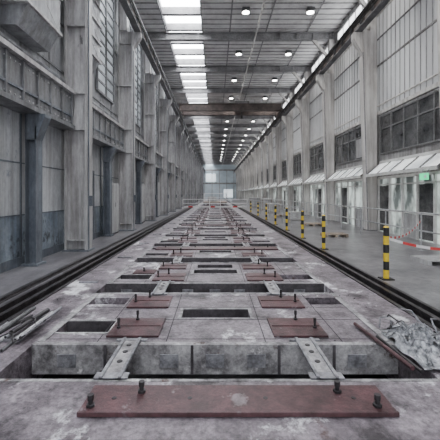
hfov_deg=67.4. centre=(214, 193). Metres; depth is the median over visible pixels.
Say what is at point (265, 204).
bollard
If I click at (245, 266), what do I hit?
cover plate
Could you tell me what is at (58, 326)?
strips
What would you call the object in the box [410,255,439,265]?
pallet
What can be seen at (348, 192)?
glazed office front
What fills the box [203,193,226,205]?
work platform
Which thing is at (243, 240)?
cover plate
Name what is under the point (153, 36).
roof beam
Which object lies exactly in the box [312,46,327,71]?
window
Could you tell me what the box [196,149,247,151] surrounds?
roof beam
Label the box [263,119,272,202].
column
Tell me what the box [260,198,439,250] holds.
handrail
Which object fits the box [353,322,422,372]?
pipe
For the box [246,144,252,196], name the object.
column
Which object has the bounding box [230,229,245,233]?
cover plate
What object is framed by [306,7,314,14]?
lamp
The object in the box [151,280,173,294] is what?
bracket
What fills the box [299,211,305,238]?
bollard
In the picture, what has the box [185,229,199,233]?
cover plate
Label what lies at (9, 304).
rail
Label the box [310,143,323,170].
window
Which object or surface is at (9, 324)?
bundle
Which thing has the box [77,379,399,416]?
cover plate
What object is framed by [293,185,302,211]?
glazed office front
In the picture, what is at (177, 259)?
bracket
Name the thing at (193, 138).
roof beam
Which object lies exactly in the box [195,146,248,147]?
roof beam
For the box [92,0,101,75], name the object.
ventilation duct
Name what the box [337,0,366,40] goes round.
window
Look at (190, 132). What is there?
roof beam
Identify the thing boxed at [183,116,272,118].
roof beam
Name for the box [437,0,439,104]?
column
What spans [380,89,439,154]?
window
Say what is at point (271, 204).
crate
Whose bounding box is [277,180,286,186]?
canopy
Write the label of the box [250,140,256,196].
column
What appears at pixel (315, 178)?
canopy
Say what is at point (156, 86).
window
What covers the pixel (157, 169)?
support post
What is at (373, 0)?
bar
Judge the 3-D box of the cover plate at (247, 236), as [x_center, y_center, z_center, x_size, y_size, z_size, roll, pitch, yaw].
[0.979,1.573,12.350,0.620,0.141,0.500,0,0,0]
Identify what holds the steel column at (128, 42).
on the floor
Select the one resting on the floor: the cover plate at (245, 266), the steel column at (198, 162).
the steel column at (198, 162)
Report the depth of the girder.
8.07 m
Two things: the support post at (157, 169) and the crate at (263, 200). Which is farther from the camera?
the crate at (263, 200)
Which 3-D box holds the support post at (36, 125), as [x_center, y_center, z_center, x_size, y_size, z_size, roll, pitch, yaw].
[-4.160,-0.096,7.700,0.520,3.489,0.400,0,0,0]
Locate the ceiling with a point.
(287, 15)
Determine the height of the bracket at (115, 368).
0.027 m
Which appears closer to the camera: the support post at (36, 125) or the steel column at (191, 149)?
the support post at (36, 125)
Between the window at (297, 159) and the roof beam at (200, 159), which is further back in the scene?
the roof beam at (200, 159)
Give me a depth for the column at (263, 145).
46.63 m
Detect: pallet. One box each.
[300,223,321,225]
[320,232,348,236]
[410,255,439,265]
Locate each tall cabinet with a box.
[112,183,118,233]
[142,184,144,222]
[158,182,159,215]
[168,187,169,211]
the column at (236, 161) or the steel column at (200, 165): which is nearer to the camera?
the steel column at (200, 165)
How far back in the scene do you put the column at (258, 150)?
51.93 m
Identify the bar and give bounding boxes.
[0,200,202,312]
[129,0,204,169]
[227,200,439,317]
[235,0,377,169]
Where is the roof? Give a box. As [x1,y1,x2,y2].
[218,0,324,164]
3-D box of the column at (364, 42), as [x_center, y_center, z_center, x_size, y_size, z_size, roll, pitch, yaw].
[6.615,-3.895,14.989,1.330,11.089,0.521,0,0,0]
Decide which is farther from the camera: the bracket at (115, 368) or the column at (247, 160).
the column at (247, 160)
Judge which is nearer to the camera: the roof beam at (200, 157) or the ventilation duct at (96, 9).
the ventilation duct at (96, 9)
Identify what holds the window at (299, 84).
in the wall at (407, 53)
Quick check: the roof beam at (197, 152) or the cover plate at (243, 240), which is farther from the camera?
the roof beam at (197, 152)
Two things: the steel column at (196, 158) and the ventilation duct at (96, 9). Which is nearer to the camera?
the ventilation duct at (96, 9)
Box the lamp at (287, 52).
[285,50,291,55]
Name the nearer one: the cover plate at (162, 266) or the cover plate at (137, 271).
the cover plate at (137, 271)
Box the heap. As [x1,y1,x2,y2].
[378,308,439,369]
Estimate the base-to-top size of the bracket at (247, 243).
0.027 m
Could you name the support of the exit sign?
attached to the canopy at (430, 160)
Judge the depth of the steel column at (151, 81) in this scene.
20.24 m
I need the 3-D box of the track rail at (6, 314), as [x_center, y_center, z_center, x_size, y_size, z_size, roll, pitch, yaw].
[-2.900,1.700,54.425,0.240,0.140,114.850,0,0,0]
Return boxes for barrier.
[183,199,246,208]
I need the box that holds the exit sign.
[419,169,428,179]
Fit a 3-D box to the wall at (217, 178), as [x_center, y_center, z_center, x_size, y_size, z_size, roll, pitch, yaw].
[1.450,-4.200,112.100,12.500,12.700,0.400,0,0,0]
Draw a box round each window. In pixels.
[96,0,114,103]
[129,24,141,128]
[156,0,211,154]
[156,86,156,141]
[282,161,286,177]
[294,154,301,174]
[295,78,303,92]
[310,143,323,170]
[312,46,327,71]
[336,126,361,164]
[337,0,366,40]
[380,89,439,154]
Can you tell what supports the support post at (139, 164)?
on the floor
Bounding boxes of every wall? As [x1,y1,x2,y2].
[0,0,179,272]
[203,164,236,198]
[240,0,439,229]
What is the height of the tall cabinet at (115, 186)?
2.099 m
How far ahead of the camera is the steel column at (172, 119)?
30.84 m
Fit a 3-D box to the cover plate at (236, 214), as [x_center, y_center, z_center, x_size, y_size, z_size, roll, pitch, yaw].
[0.050,1.574,24.605,3.600,0.138,0.450,0,0,0]
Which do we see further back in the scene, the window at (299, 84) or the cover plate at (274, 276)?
the window at (299, 84)
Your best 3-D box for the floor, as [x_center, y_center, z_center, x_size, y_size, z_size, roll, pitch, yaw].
[1.450,2.450,54.500,12.500,1.600,115.000,0,0,0]
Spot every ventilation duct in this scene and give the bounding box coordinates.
[0,0,62,51]
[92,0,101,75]
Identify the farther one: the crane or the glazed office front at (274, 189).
the glazed office front at (274, 189)
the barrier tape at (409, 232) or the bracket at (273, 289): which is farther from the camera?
the barrier tape at (409, 232)
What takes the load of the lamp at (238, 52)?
hanging from the ceiling
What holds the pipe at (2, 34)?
attached to the wall at (12, 123)
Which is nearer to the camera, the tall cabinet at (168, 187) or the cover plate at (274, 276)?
the cover plate at (274, 276)
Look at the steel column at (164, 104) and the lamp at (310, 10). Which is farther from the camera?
the steel column at (164, 104)
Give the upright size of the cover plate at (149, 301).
0.141 m
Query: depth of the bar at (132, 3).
17.93 m
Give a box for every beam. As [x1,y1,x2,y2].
[119,0,204,171]
[147,32,333,40]
[161,66,308,72]
[170,88,292,93]
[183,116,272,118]
[186,124,265,127]
[189,131,260,133]
[191,137,256,139]
[193,142,251,143]
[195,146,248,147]
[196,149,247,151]
[197,152,244,153]
[199,155,243,156]
[200,157,241,158]
[200,159,239,160]
[201,161,238,162]
[202,163,237,163]
[234,0,389,171]
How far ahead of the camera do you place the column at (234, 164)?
104.93 m
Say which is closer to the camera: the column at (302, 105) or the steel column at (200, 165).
the column at (302, 105)
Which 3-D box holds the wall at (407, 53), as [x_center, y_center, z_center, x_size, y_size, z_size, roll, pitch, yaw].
[7.520,-4.150,54.500,0.360,11.600,115.000,0,0,0]
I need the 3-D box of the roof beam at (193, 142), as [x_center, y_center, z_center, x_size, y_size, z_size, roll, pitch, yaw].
[1.475,-9.672,62.700,11.550,0.445,0.280,0,0,0]
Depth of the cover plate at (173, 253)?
8.88 m
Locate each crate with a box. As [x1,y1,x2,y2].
[249,197,260,207]
[260,199,271,209]
[266,203,279,212]
[288,211,300,220]
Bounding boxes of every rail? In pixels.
[0,200,201,303]
[0,200,203,322]
[226,200,439,328]
[240,198,303,227]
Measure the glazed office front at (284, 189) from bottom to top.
2.398 m
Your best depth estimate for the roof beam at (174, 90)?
30.88 m
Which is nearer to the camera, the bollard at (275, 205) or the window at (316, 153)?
the bollard at (275, 205)
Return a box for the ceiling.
[133,0,357,164]
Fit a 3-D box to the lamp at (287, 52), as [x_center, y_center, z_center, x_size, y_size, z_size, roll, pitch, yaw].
[5.100,-9.806,22.950,0.478,0.207,0.478,0,0,0]
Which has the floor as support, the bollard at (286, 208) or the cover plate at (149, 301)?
the bollard at (286, 208)
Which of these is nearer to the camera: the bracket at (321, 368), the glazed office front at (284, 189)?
the bracket at (321, 368)
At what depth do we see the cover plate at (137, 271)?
6.94 m
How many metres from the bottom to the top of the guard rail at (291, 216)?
1.069 m
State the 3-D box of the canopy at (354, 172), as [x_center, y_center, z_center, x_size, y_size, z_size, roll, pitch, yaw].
[7.049,-1.100,17.650,0.698,0.700,4.770,0,0,0]
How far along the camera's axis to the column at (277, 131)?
36.03 m
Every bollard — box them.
[264,204,267,219]
[274,205,277,224]
[286,208,289,230]
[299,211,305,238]
[320,215,328,249]
[378,226,394,280]
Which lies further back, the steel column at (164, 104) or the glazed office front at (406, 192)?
the steel column at (164, 104)
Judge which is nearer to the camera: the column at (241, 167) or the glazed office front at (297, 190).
the glazed office front at (297, 190)
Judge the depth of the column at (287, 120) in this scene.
30.73 m
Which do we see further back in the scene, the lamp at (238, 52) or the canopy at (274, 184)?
the canopy at (274, 184)
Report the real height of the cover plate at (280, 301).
0.141 m
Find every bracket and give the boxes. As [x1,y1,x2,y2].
[93,337,147,378]
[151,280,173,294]
[170,256,185,262]
[180,242,189,246]
[242,242,251,246]
[247,256,262,262]
[259,280,285,294]
[288,337,344,378]
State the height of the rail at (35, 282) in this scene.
0.049 m
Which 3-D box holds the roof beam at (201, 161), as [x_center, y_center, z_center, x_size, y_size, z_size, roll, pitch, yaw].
[1.475,-9.672,99.800,11.550,0.445,0.280,0,0,0]
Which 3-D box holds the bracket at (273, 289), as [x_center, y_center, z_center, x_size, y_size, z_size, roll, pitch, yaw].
[1.000,1.627,5.775,0.340,0.027,0.810,0,0,0]
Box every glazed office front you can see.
[266,188,268,198]
[273,188,276,202]
[282,187,287,209]
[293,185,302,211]
[310,183,325,218]
[335,179,363,227]
[378,171,439,243]
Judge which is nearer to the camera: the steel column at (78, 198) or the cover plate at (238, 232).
the steel column at (78, 198)
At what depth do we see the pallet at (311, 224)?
17.17 m
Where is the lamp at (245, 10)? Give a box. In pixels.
[241,7,249,14]
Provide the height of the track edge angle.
0.120 m
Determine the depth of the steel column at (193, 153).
57.24 m
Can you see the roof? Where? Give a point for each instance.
(232, 0)
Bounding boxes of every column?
[62,0,94,251]
[118,0,141,230]
[144,52,160,220]
[159,82,171,214]
[168,105,178,211]
[175,114,184,208]
[180,124,187,206]
[184,132,190,205]
[187,139,193,202]
[190,146,195,202]
[192,151,196,202]
[196,158,198,201]
[197,161,199,200]
[198,163,200,200]
[200,165,201,200]
[201,167,202,198]
[234,164,237,198]
[235,163,238,198]
[236,161,239,198]
[237,159,241,198]
[239,157,243,200]
[240,154,245,200]
[242,151,247,200]
[244,148,249,201]
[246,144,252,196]
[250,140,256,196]
[253,134,260,196]
[257,127,266,197]
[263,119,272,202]
[272,121,281,208]
[278,93,292,210]
[292,72,308,214]
[312,39,334,220]
[351,0,377,230]
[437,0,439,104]
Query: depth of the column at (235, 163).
99.64 m
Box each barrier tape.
[389,221,419,238]
[390,238,439,250]
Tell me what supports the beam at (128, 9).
on the steel column
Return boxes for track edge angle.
[0,208,439,331]
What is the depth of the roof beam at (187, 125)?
46.78 m
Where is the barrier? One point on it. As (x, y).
(209, 203)
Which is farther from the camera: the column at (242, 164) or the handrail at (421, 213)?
the column at (242, 164)
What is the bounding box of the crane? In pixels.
[179,99,282,118]
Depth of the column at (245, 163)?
73.13 m
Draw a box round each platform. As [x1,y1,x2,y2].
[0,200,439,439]
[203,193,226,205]
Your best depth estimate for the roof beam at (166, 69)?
25.58 m
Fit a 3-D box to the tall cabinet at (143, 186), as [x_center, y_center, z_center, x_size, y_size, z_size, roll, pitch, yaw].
[-4.269,0.549,19.150,0.302,2.199,0.900,0,0,0]
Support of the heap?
on the floor
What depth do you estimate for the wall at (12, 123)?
8.81 m
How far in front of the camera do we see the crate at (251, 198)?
40.00 m
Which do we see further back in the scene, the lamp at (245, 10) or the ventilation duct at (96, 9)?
the lamp at (245, 10)
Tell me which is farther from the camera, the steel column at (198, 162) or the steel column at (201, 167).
the steel column at (201, 167)
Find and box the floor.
[0,200,439,378]
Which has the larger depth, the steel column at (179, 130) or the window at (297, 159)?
the steel column at (179, 130)
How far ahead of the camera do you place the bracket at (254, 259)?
8.23 m
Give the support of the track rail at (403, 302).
on the floor
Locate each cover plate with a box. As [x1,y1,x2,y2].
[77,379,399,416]
[106,310,165,336]
[127,289,172,307]
[132,267,156,273]
[152,268,185,280]
[155,243,277,249]
[158,259,187,268]
[170,248,193,255]
[178,237,197,242]
[180,236,196,238]
[181,223,250,225]
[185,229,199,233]
[192,214,239,215]
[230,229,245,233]
[233,234,249,238]
[233,237,252,242]
[241,248,265,255]
[242,259,274,268]
[245,268,283,280]
[258,289,304,307]
[267,310,327,336]
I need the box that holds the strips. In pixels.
[2,208,392,341]
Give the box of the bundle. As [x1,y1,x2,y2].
[0,306,61,351]
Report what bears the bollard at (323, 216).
on the floor
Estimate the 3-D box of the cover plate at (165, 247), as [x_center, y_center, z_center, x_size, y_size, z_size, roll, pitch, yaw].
[0.050,1.574,9.905,3.600,0.138,0.450,0,0,0]
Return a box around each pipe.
[0,31,158,151]
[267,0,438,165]
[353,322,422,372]
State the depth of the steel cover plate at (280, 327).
3.99 m
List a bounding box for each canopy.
[269,182,276,187]
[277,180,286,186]
[287,177,301,185]
[302,173,323,183]
[326,165,362,181]
[365,150,439,176]
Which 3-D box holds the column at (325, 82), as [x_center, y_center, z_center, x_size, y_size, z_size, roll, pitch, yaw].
[6.615,-3.895,20.289,1.330,11.089,0.521,0,0,0]
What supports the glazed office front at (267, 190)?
on the floor
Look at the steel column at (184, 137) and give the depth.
41.44 m
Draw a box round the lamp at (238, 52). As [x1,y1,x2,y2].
[235,50,241,55]
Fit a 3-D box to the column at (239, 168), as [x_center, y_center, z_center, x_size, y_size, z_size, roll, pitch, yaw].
[6.615,-3.895,89.189,1.330,11.089,0.521,0,0,0]
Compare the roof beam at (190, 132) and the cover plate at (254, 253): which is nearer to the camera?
the cover plate at (254, 253)
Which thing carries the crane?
on the beam at (128, 9)
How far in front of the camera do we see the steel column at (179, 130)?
36.14 m
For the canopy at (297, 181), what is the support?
attached to the wall at (407, 53)
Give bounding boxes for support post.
[21,114,50,266]
[101,147,116,236]
[135,161,144,223]
[156,168,160,216]
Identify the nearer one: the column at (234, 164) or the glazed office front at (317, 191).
the glazed office front at (317, 191)
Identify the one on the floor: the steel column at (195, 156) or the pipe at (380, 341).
the steel column at (195, 156)
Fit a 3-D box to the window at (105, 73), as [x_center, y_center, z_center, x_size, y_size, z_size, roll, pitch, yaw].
[-4.429,-6.350,13.400,0.078,4.880,2.060,0,0,0]
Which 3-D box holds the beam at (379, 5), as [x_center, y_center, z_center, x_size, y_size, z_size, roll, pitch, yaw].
[6.470,-7.645,54.425,0.300,0.690,114.850,0,0,0]
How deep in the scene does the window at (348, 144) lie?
18.06 m
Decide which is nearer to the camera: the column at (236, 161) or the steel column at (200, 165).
the steel column at (200, 165)
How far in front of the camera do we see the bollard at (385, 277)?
6.35 m
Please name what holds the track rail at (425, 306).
on the floor
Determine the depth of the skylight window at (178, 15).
23.16 m
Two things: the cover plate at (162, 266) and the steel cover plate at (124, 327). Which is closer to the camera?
the steel cover plate at (124, 327)
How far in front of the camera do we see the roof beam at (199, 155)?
83.88 m
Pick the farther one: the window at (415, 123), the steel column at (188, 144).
the steel column at (188, 144)
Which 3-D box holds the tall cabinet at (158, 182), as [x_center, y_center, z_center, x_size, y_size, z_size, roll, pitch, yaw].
[-4.269,0.400,24.350,0.302,2.499,0.900,0,0,0]
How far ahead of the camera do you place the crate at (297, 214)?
20.50 m
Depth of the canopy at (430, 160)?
11.98 m
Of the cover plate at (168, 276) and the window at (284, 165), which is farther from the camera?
the window at (284, 165)
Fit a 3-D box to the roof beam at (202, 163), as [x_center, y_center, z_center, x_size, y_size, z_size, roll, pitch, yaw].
[1.475,-9.672,105.100,11.550,0.445,0.280,0,0,0]
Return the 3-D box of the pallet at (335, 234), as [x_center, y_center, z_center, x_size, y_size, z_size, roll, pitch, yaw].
[4.650,1.592,12.900,0.900,0.114,0.600,0,0,0]
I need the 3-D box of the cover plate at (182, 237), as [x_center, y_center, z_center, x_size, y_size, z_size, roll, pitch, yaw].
[-0.975,1.573,12.350,0.600,0.141,0.500,0,0,0]
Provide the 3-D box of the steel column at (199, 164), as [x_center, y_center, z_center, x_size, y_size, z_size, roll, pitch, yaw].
[-3.865,-3.876,78.600,1.030,11.049,0.520,0,0,0]
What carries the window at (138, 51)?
in the wall at (12, 123)
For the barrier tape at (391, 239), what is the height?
0.182 m
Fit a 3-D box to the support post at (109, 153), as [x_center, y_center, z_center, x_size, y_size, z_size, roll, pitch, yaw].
[-4.160,-0.096,13.000,0.520,3.489,0.400,0,0,0]
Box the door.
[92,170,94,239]
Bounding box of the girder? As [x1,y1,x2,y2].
[0,36,189,180]
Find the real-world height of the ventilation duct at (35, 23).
6.464 m

